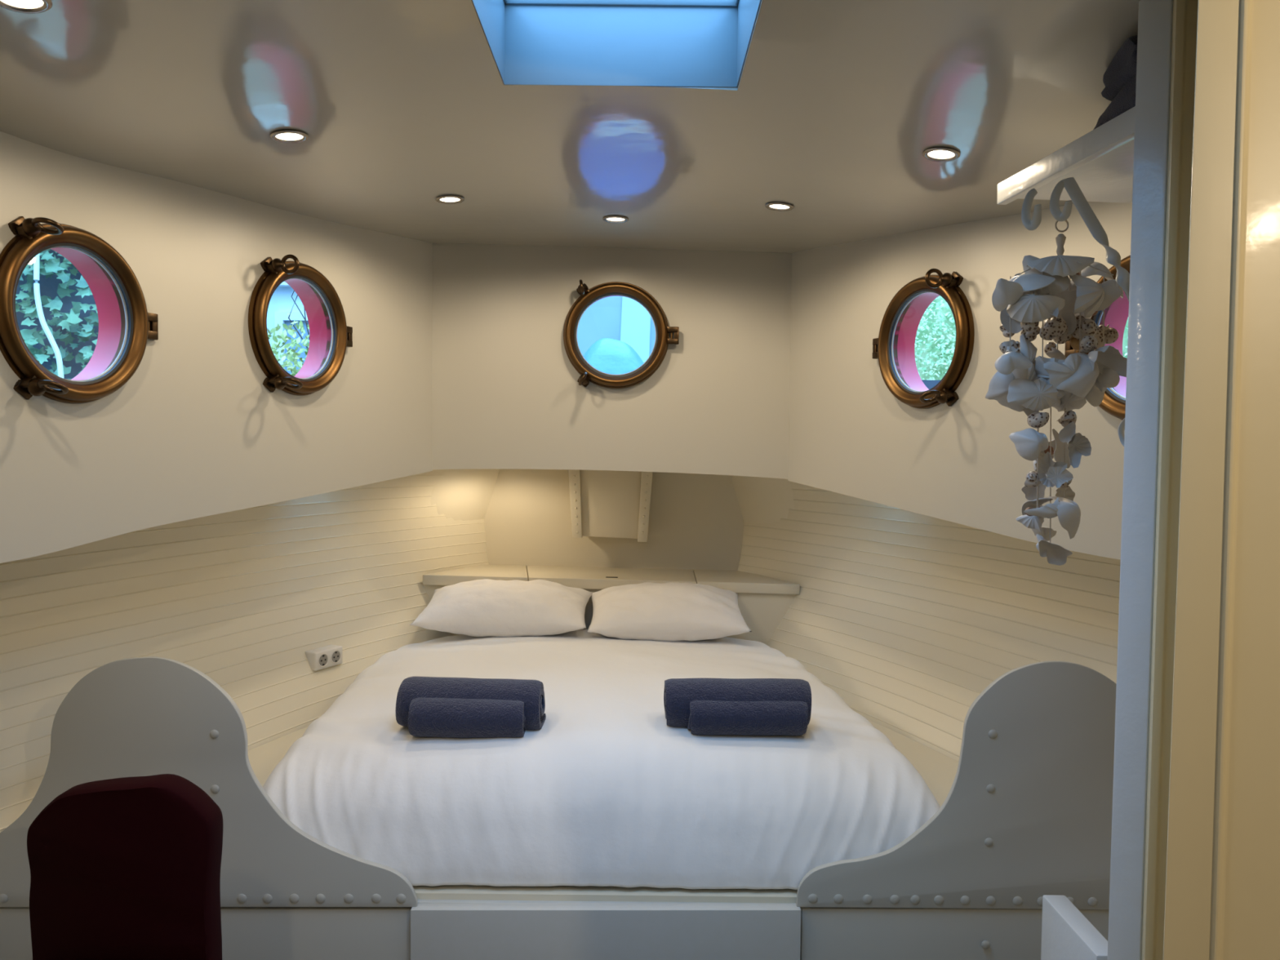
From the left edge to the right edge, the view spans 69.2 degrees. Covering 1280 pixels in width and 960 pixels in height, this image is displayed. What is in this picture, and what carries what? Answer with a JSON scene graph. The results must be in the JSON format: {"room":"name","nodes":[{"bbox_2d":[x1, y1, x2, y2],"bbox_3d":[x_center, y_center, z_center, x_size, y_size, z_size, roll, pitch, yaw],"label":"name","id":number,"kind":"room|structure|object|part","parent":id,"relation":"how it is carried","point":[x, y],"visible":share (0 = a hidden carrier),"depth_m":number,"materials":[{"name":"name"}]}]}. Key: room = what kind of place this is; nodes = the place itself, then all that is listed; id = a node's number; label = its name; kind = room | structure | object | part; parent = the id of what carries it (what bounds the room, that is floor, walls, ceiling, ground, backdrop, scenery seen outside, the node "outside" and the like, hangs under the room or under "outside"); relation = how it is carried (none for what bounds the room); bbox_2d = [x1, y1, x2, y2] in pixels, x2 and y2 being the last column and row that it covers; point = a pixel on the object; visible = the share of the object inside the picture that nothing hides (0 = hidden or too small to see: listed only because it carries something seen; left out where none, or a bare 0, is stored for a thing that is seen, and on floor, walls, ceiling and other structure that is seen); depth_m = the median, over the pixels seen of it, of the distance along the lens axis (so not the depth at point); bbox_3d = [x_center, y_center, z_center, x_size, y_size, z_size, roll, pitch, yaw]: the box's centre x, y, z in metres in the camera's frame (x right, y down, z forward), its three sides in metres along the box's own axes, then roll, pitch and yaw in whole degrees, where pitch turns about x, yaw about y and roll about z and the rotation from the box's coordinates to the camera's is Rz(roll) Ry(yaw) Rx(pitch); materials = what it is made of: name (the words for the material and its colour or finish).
{"room":"ship interior","nodes":[
{"label":"ship interior","id":0,"kind":"room"},
{"bbox_2d":[0,131,432,563],"bbox_3d":[-1.357,-0.277,0.461,0.477,1.034,6.147,1,2,6],"label":"wall","id":1,"kind":"structure","parent":0,"point":[196,431],"depth_m":2.44,"materials":[{"name":"grey paint"}]},
{"bbox_2d":[0,216,158,403],"bbox_3d":[-1.265,-0.372,2.101,0.200,0.398,0.433,1,2,16],"label":"window","id":2,"kind":"structure","parent":1,"relation":"in","point":[126,325],"depth_m":2.13,"materials":[{"name":"gold metal"}]},
{"bbox_2d":[0,468,499,832],"bbox_3d":[-1.538,0.694,0.974,0.933,1.500,7.097,1,2,10],"label":"wall paneling","id":3,"kind":"structure","parent":1,"relation":"attached to","point":[239,598],"depth_m":3.19,"materials":[{"name":"beige paint"}]},
{"bbox_2d":[248,254,352,395],"bbox_3d":[-1.009,-0.453,2.794,0.200,0.398,0.433,1,3,20],"label":"window","id":4,"kind":"structure","parent":1,"relation":"in","point":[330,335],"depth_m":2.83,"materials":[{"name":"gold metal"}]},
{"bbox_2d":[305,644,342,671],"bbox_3d":[-1.166,0.655,3.425,0.060,0.068,0.136,2,3,27],"label":"wall socket","id":5,"kind":"object","parent":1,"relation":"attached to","point":[321,658],"visible":0.98,"depth_m":3.40,"materials":[{"name":"white plastic"}]},
{"bbox_2d":[0,0,1140,253],"bbox_3d":[-0.032,-0.708,0.451,2.975,0.206,6.160,1,2,0],"label":"ceiling","id":6,"kind":"structure","parent":0,"point":[833,110],"depth_m":1.97,"materials":[{"name":"beige paint"}]},
{"bbox_2d":[0,0,52,13],"bbox_3d":[-0.963,-0.747,1.444,0.083,0.014,0.084,1,2,7],"label":"recessed light","id":7,"kind":"object","parent":6,"relation":"in","point":[30,6],"visible":1,"depth_m":1.46,"materials":[{"name":"silver metal"}]},
{"bbox_2d":[270,129,308,143],"bbox_3d":[-0.802,-0.785,2.122,0.083,0.014,0.084,0,2,-4],"label":"recessed light","id":8,"kind":"object","parent":6,"relation":"in","point":[288,136],"visible":1,"depth_m":2.12,"materials":[{"name":"silver metal"}]},
{"bbox_2d":[435,195,464,204],"bbox_3d":[-0.562,-0.829,2.745,0.084,0.011,0.084,0,2,-4],"label":"recessed light","id":9,"kind":"object","parent":6,"relation":"in","point":[445,199],"visible":1,"depth_m":2.74,"materials":[{"name":"silver metal"}]},
{"bbox_2d":[602,215,628,222],"bbox_3d":[-0.079,-0.847,3.015,0.084,0.007,0.084,1,2,-1],"label":"recessed light","id":10,"kind":"object","parent":6,"relation":"in","point":[611,219],"visible":1,"depth_m":3.01,"materials":[{"name":"silver metal"}]},
{"bbox_2d":[471,0,760,87],"bbox_3d":[-0.039,-0.867,1.211,0.475,0.186,1.349,1,2,0],"label":"window","id":11,"kind":"structure","parent":6,"relation":"attached to","point":[562,42],"depth_m":1.88,"materials":[{"name":"blue paint"}]},
{"bbox_3d":[-0.038,-0.943,1.208,0.472,0.020,1.346,1,2,0],"label":"frame","id":12,"kind":"part","parent":11,"relation":"part of","materials":[{"name":"blue paint"}]},
{"bbox_2d":[764,202,793,211],"bbox_3d":[0.410,-0.805,2.733,0.083,0.013,0.084,1,2,2],"label":"recessed light","id":13,"kind":"object","parent":6,"relation":"in","point":[780,206],"visible":1,"depth_m":2.73,"materials":[{"name":"silver metal"}]},
{"bbox_2d":[922,146,959,161],"bbox_3d":[0.694,-0.749,2.137,0.083,0.016,0.084,0,2,-11],"label":"recessed light","id":14,"kind":"object","parent":6,"relation":"in","point":[934,153],"visible":1,"depth_m":2.13,"materials":[{"name":"silver metal"}]},
{"bbox_2d":[431,243,791,479],"bbox_3d":[-0.102,-0.458,3.539,1.518,0.907,0.085,1,2,-1],"label":"wall","id":15,"kind":"structure","parent":0,"point":[507,393],"depth_m":3.50,"materials":[{"name":"grey paint"}]},
{"bbox_2d":[563,279,679,388],"bbox_3d":[-0.071,-0.542,3.469,0.433,0.398,0.200,1,2,0],"label":"window","id":16,"kind":"structure","parent":15,"relation":"in","point":[588,297],"depth_m":3.45,"materials":[{"name":"gold metal"}]},
{"bbox_2d":[484,468,743,572],"bbox_3d":[-0.104,0.340,4.394,2.000,1.050,0.048,1,2,0],"label":"wall","id":17,"kind":"structure","parent":0,"point":[696,521],"depth_m":4.37,"materials":[{"name":"beige paint"}]},
{"bbox_2d":[568,469,653,542],"bbox_3d":[-0.135,0.101,4.291,0.388,0.356,0.138,1,2,0],"label":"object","id":18,"kind":"structure","parent":17,"relation":"attached to","point":[611,504],"depth_m":4.25,"materials":[{"name":"beige paint"}]},
{"bbox_2d":[422,564,799,644],"bbox_3d":[-0.133,0.656,4.192,1.638,0.496,0.382,1,2,0],"label":"shelf","id":19,"kind":"object","parent":17,"relation":"attached to","point":[763,602],"visible":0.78,"depth_m":4.02,"materials":[{"name":"beige paint"}]},
{"bbox_3d":[-0.709,0.427,4.183,0.452,0.051,0.382,1,2,0],"label":"shelf","id":20,"kind":"part","parent":19,"relation":"part of","materials":[{"name":"beige paint"}]},
{"bbox_3d":[-0.143,0.442,4.184,0.783,0.056,0.382,1,2,0],"label":"hatch lid","id":21,"kind":"part","parent":19,"relation":"part of","materials":[{"name":"beige paint"}]},
{"bbox_3d":[0.466,0.457,4.184,0.442,0.050,0.382,1,2,0],"label":"shelf","id":22,"kind":"part","parent":19,"relation":"part of","materials":[{"name":"beige paint"}]},
{"bbox_2d":[787,201,1132,559],"bbox_3d":[1.246,-0.243,0.485,0.548,1.018,6.196,0,2,-8],"label":"wall","id":23,"kind":"structure","parent":0,"point":[959,463],"depth_m":2.75,"materials":[{"name":"grey paint"}]},
{"bbox_2d":[872,268,974,408],"bbox_3d":[0.842,-0.414,2.800,0.200,0.398,0.433,0,3,-23],"label":"window","id":24,"kind":"structure","parent":23,"relation":"in","point":[894,347],"depth_m":2.83,"materials":[{"name":"gold metal"}]},
{"bbox_2d":[730,475,1120,761],"bbox_3d":[1.284,0.723,0.974,0.933,1.500,7.097,0,2,-10],"label":"wall paneling","id":25,"kind":"structure","parent":23,"relation":"attached to","point":[908,617],"depth_m":3.39,"materials":[{"name":"beige paint"}]},
{"bbox_2d":[996,106,1135,204],"bbox_3d":[1.028,-0.595,1.754,0.492,0.044,0.489,0,2,-6],"label":"shelf","id":26,"kind":"object","parent":23,"relation":"attached to","point":[1100,161],"visible":0.49,"depth_m":1.77,"materials":[{"name":"grey paint"}]},
{"bbox_2d":[1093,75,1136,128],"bbox_3d":[0.923,-0.633,1.569,0.255,0.058,0.214,1,2,0],"label":"folded towel","id":27,"kind":"object","parent":26,"relation":"on","point":[1125,100],"visible":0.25,"depth_m":1.55,"materials":[{"name":"black fabric"}]},
{"bbox_2d":[1101,35,1137,101],"bbox_3d":[0.910,-0.689,1.557,0.263,0.072,0.204,1,2,0],"label":"folded towel","id":28,"kind":"object","parent":27,"relation":"on","point":[1122,68],"visible":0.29,"depth_m":1.54,"materials":[{"name":"black fabric"}]},
{"bbox_2d":[1064,254,1130,420],"bbox_3d":[1.139,-0.325,2.115,0.200,0.398,0.433,0,3,-19],"label":"window","id":29,"kind":"structure","parent":23,"relation":"in","point":[1116,315],"depth_m":2.23,"materials":[{"name":"gold metal"}]},
{"bbox_2d":[1141,0,1198,959],"bbox_3d":[0.875,0.300,1.426,0.203,2.300,0.055,1,2,0],"label":"trim","id":30,"kind":"structure","parent":23,"relation":"attached to","point":[1184,20],"depth_m":1.39,"materials":[{"name":"beige paint"}]},
{"bbox_2d":[1163,0,1279,959],"bbox_3d":[0.819,0.313,1.095,0.245,2.300,0.799,3,3,41],"label":"door","id":31,"kind":"structure","parent":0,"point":[1222,898],"depth_m":0.84,"materials":[{"name":"beige paint"}]},
{"bbox_3d":[-0.066,1.485,0.963,3.700,0.050,7.200,1,2,0],"label":"floor","id":32,"kind":"structure","parent":0,"visible":0},
{"bbox_2d":[26,773,222,959],"bbox_3d":[-1.018,1.003,1.629,0.363,0.837,0.511,1,2,0],"label":"dining chair","id":33,"kind":"object","parent":32,"relation":"on","point":[124,868],"visible":1,"depth_m":1.80,"materials":[{"name":"red fabric"}]},
{"bbox_2d":[0,656,417,959],"bbox_3d":[-1.214,0.909,2.253,1.349,0.970,0.035,1,2,0],"label":"panel","id":34,"kind":"object","parent":32,"relation":"on","point":[286,893],"visible":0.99,"depth_m":2.24,"materials":[{"name":"silver metal"}]},
{"bbox_3d":[-1.226,1.215,2.272,1.332,0.357,0.022,1,2,0],"label":"plate","id":35,"kind":"part","parent":34,"relation":"part of","materials":[{"name":"silver metal"}]},
{"bbox_2d":[248,718,958,959],"bbox_3d":[-0.131,1.088,3.133,2.910,0.560,1.800,1,2,0],"label":"bed base","id":36,"kind":"object","parent":32,"relation":"on","point":[448,922],"visible":0.21,"depth_m":2.23,"materials":[{"name":"white paint"}]},
{"bbox_2d":[262,629,940,889],"bbox_3d":[-0.109,0.819,3.123,1.825,0.386,1.690,1,2,0],"label":"duvet","id":37,"kind":"object","parent":36,"relation":"on","point":[606,793],"visible":0.73,"depth_m":2.38,"materials":[{"name":"white fabric"}]},
{"bbox_2d":[408,697,525,737],"bbox_3d":[-0.465,0.647,2.521,0.310,0.108,0.120,1,2,0],"label":"rolled towel","id":38,"kind":"object","parent":37,"relation":"on","point":[443,717],"visible":0.99,"depth_m":2.47,"materials":[{"name":"blue fabric"}]},
{"bbox_2d":[395,676,546,730],"bbox_3d":[-0.467,0.624,2.584,0.398,0.141,0.144,1,2,3],"label":"rolled towel","id":39,"kind":"object","parent":37,"relation":"on","point":[531,692],"visible":0.54,"depth_m":2.53,"materials":[{"name":"blue fabric"}]},
{"bbox_2d":[409,578,593,637],"bbox_3d":[-0.546,0.525,3.790,0.693,0.215,0.425,1,2,0],"label":"pillow","id":40,"kind":"object","parent":37,"relation":"on","point":[485,607],"visible":0.96,"depth_m":3.63,"materials":[{"name":"white fabric"}]},
{"bbox_2d":[586,582,751,641],"bbox_3d":[0.109,0.537,3.800,0.653,0.212,0.429,1,2,0],"label":"pillow","id":41,"kind":"object","parent":37,"relation":"on","point":[671,611],"visible":0.99,"depth_m":3.65,"materials":[{"name":"white fabric"}]},
{"bbox_2d":[663,678,811,727],"bbox_3d":[0.269,0.623,2.592,0.405,0.138,0.161,1,2,0],"label":"rolled towel","id":42,"kind":"object","parent":37,"relation":"on","point":[678,693],"visible":0.6,"depth_m":2.54,"materials":[{"name":"blue fabric"}]},
{"bbox_2d":[687,700,808,735],"bbox_3d":[0.293,0.648,2.545,0.330,0.103,0.126,1,2,0],"label":"rolled towel","id":43,"kind":"object","parent":37,"relation":"on","point":[707,717],"visible":0.97,"depth_m":2.49,"materials":[{"name":"blue fabric"}]},
{"bbox_2d":[795,660,1116,959],"bbox_3d":[0.965,0.925,2.253,1.169,0.983,0.035,1,2,0],"label":"panel","id":44,"kind":"object","parent":32,"relation":"on","point":[1025,815],"visible":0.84,"depth_m":2.24,"materials":[{"name":"grey metal"}]},
{"bbox_3d":[0.969,1.226,2.272,1.155,0.380,0.022,1,2,0],"label":"plate","id":45,"kind":"part","parent":44,"relation":"part of","materials":[{"name":"silver metal"}]},
{"bbox_2d":[1040,894,1107,959],"bbox_3d":[0.776,1.112,1.658,0.044,0.655,0.209,1,2,0],"label":"panel","id":46,"kind":"object","parent":32,"relation":"on","point":[1067,934],"visible":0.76,"depth_m":1.66,"materials":[{"name":"grey paint"}]},
{"bbox_2d":[1107,0,1173,959],"bbox_3d":[0.780,0.318,1.445,0.050,2.260,0.056,-1,3,-34],"label":"door frame","id":47,"kind":"structure","parent":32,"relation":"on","point":[1154,40],"depth_m":1.42,"materials":[{"name":"grey paint"}]},
{"bbox_2d":[1021,177,1129,446],"bbox_3d":[0.793,-0.297,1.611,0.130,0.493,0.225,-1,3,-30],"label":"shelf bracket","id":48,"kind":"object","parent":47,"relation":"attached to","point":[1095,227],"visible":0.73,"depth_m":1.65,"materials":[{"name":"white metal"}]},
{"bbox_2d":[985,219,1127,565],"bbox_3d":[0.747,-0.160,1.675,0.274,0.618,0.186,1,2,0],"label":"wind chime","id":49,"kind":"object","parent":48,"relation":"hanging from","point":[1023,381],"visible":0.99,"depth_m":1.63,"materials":[{"name":"beige"}]},
{"bbox_3d":[0.658,-0.260,1.650,0.006,0.201,0.002,1,2,0],"label":"cord","id":50,"kind":"part","parent":49,"relation":"part of","materials":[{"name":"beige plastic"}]},
{"bbox_3d":[0.720,-0.058,1.679,0.008,0.231,0.003,1,2,0],"label":"cord","id":51,"kind":"part","parent":49,"relation":"part of","materials":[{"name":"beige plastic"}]},
{"bbox_3d":[0.703,-0.290,1.619,0.005,0.155,0.002,1,2,0],"label":"cord","id":52,"kind":"part","parent":49,"relation":"part of","materials":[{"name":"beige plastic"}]},
{"bbox_3d":[0.748,-0.023,1.690,0.010,0.326,0.002,1,2,0],"label":"cord","id":53,"kind":"part","parent":49,"relation":"part of","materials":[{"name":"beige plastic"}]},
{"bbox_3d":[0.757,-0.380,1.643,0.199,0.048,0.091,0,2,-16],"label":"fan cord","id":54,"kind":"part","parent":49,"relation":"part of","materials":[{"name":"beige plastic"}]},
{"bbox_3d":[0.763,-0.063,1.668,0.007,0.218,0.002,1,2,0],"label":"cord","id":55,"kind":"part","parent":49,"relation":"part of","materials":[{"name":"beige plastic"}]},
{"bbox_3d":[0.777,-0.294,1.639,0.006,0.157,0.002,1,2,0],"label":"cord","id":56,"kind":"part","parent":49,"relation":"part of","materials":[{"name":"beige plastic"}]},
{"bbox_3d":[0.844,-0.274,1.690,0.007,0.197,0.002,1,2,0],"label":"cord","id":57,"kind":"part","parent":49,"relation":"part of","materials":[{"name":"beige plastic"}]},
{"label":"outside","id":58,"kind":"structure","parent":0,"visible":0},
{"bbox_3d":[-0.021,1.969,15.096,60.000,0.200,50.000,1,2,0],"label":"ground","id":59,"kind":"structure","parent":58,"visible":0},
{"bbox_2d":[15,248,98,379],"bbox_3d":[-3.667,-0.026,4.484,3.263,4.600,0.280,0,2,-15],"label":"wall","id":60,"kind":"structure","parent":59,"relation":"on","point":[48,286],"depth_m":4.53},
{"bbox_2d":[15,248,98,379],"bbox_3d":[-3.596,-0.615,4.216,3.337,3.475,0.208,0,2,-15],"label":"ivy","id":61,"kind":"object","parent":60,"relation":"attached to","point":[31,337],"visible":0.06,"depth_m":4.42,"materials":[{"name":"green plant"}]},
{"bbox_2d":[266,281,309,373],"bbox_3d":[-5.529,-1.994,10.378,7.900,8.000,3.100,1,2,0],"label":"building","id":62,"kind":"structure","parent":59,"relation":"on","point":[281,303],"depth_m":8.93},
{"bbox_3d":[-3.164,-0.559,8.966,0.520,1.940,0.020,1,2,0],"label":"pane","id":63,"kind":"part","parent":62,"relation":"part of","materials":[{"name":"clear glass"}]},
{"bbox_2d":[288,290,309,347],"bbox_3d":[-3.300,-0.492,8.631,2.157,2.811,0.523,1,2,0],"label":"branches","id":64,"kind":"object","parent":62,"relation":"attached to","point":[304,317],"visible":0.05,"depth_m":8.58,"materials":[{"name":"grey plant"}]},
{"bbox_2d":[266,312,309,376],"bbox_3d":[-2.790,0.371,7.446,2.973,3.485,2.057,0,2,-5],"label":"shrub","id":65,"kind":"object","parent":59,"relation":"on","point":[282,335],"visible":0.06,"depth_m":7.25,"materials":[{"name":"green plant"}]},
{"bbox_2d":[582,337,644,374],"bbox_3d":[-0.251,0.134,6.411,2.100,2.210,1.000,1,2,0],"label":"boat","id":66,"kind":"object","parent":59,"relation":"on","point":[606,355],"visible":0.05,"depth_m":6.15,"materials":[{"name":"blue"}]},
{"bbox_2d":[577,296,655,362],"bbox_3d":[-0.073,-0.188,9.240,2.350,4.600,2.520,1,2,0],"label":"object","id":67,"kind":"object","parent":59,"relation":"on","point":[622,318],"visible":0.02,"depth_m":7.94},
{"bbox_2d":[921,379,940,389],"bbox_3d":[2.740,0.927,4.652,3.700,2.815,0.060,1,2,0],"label":"railing","id":68,"kind":"object","parent":59,"relation":"on","point":[930,384],"visible":0.02,"depth_m":4.56,"materials":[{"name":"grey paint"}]},
{"bbox_2d":[914,295,1128,380],"bbox_3d":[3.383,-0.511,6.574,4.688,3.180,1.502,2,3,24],"label":"hedge","id":69,"kind":"object","parent":59,"relation":"on","point":[940,361],"visible":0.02,"depth_m":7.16,"materials":[{"name":"green plant"}]},
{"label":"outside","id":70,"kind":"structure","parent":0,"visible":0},
{"bbox_2d":[33,253,63,377],"bbox_3d":[-2.754,-0.697,4.327,0.122,1.094,0.024,0,2,-15],"label":"garden hose","id":71,"kind":"object","parent":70,"point":[36,260],"visible":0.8,"depth_m":4.31,"materials":[{"name":"white paint"}]}
]}

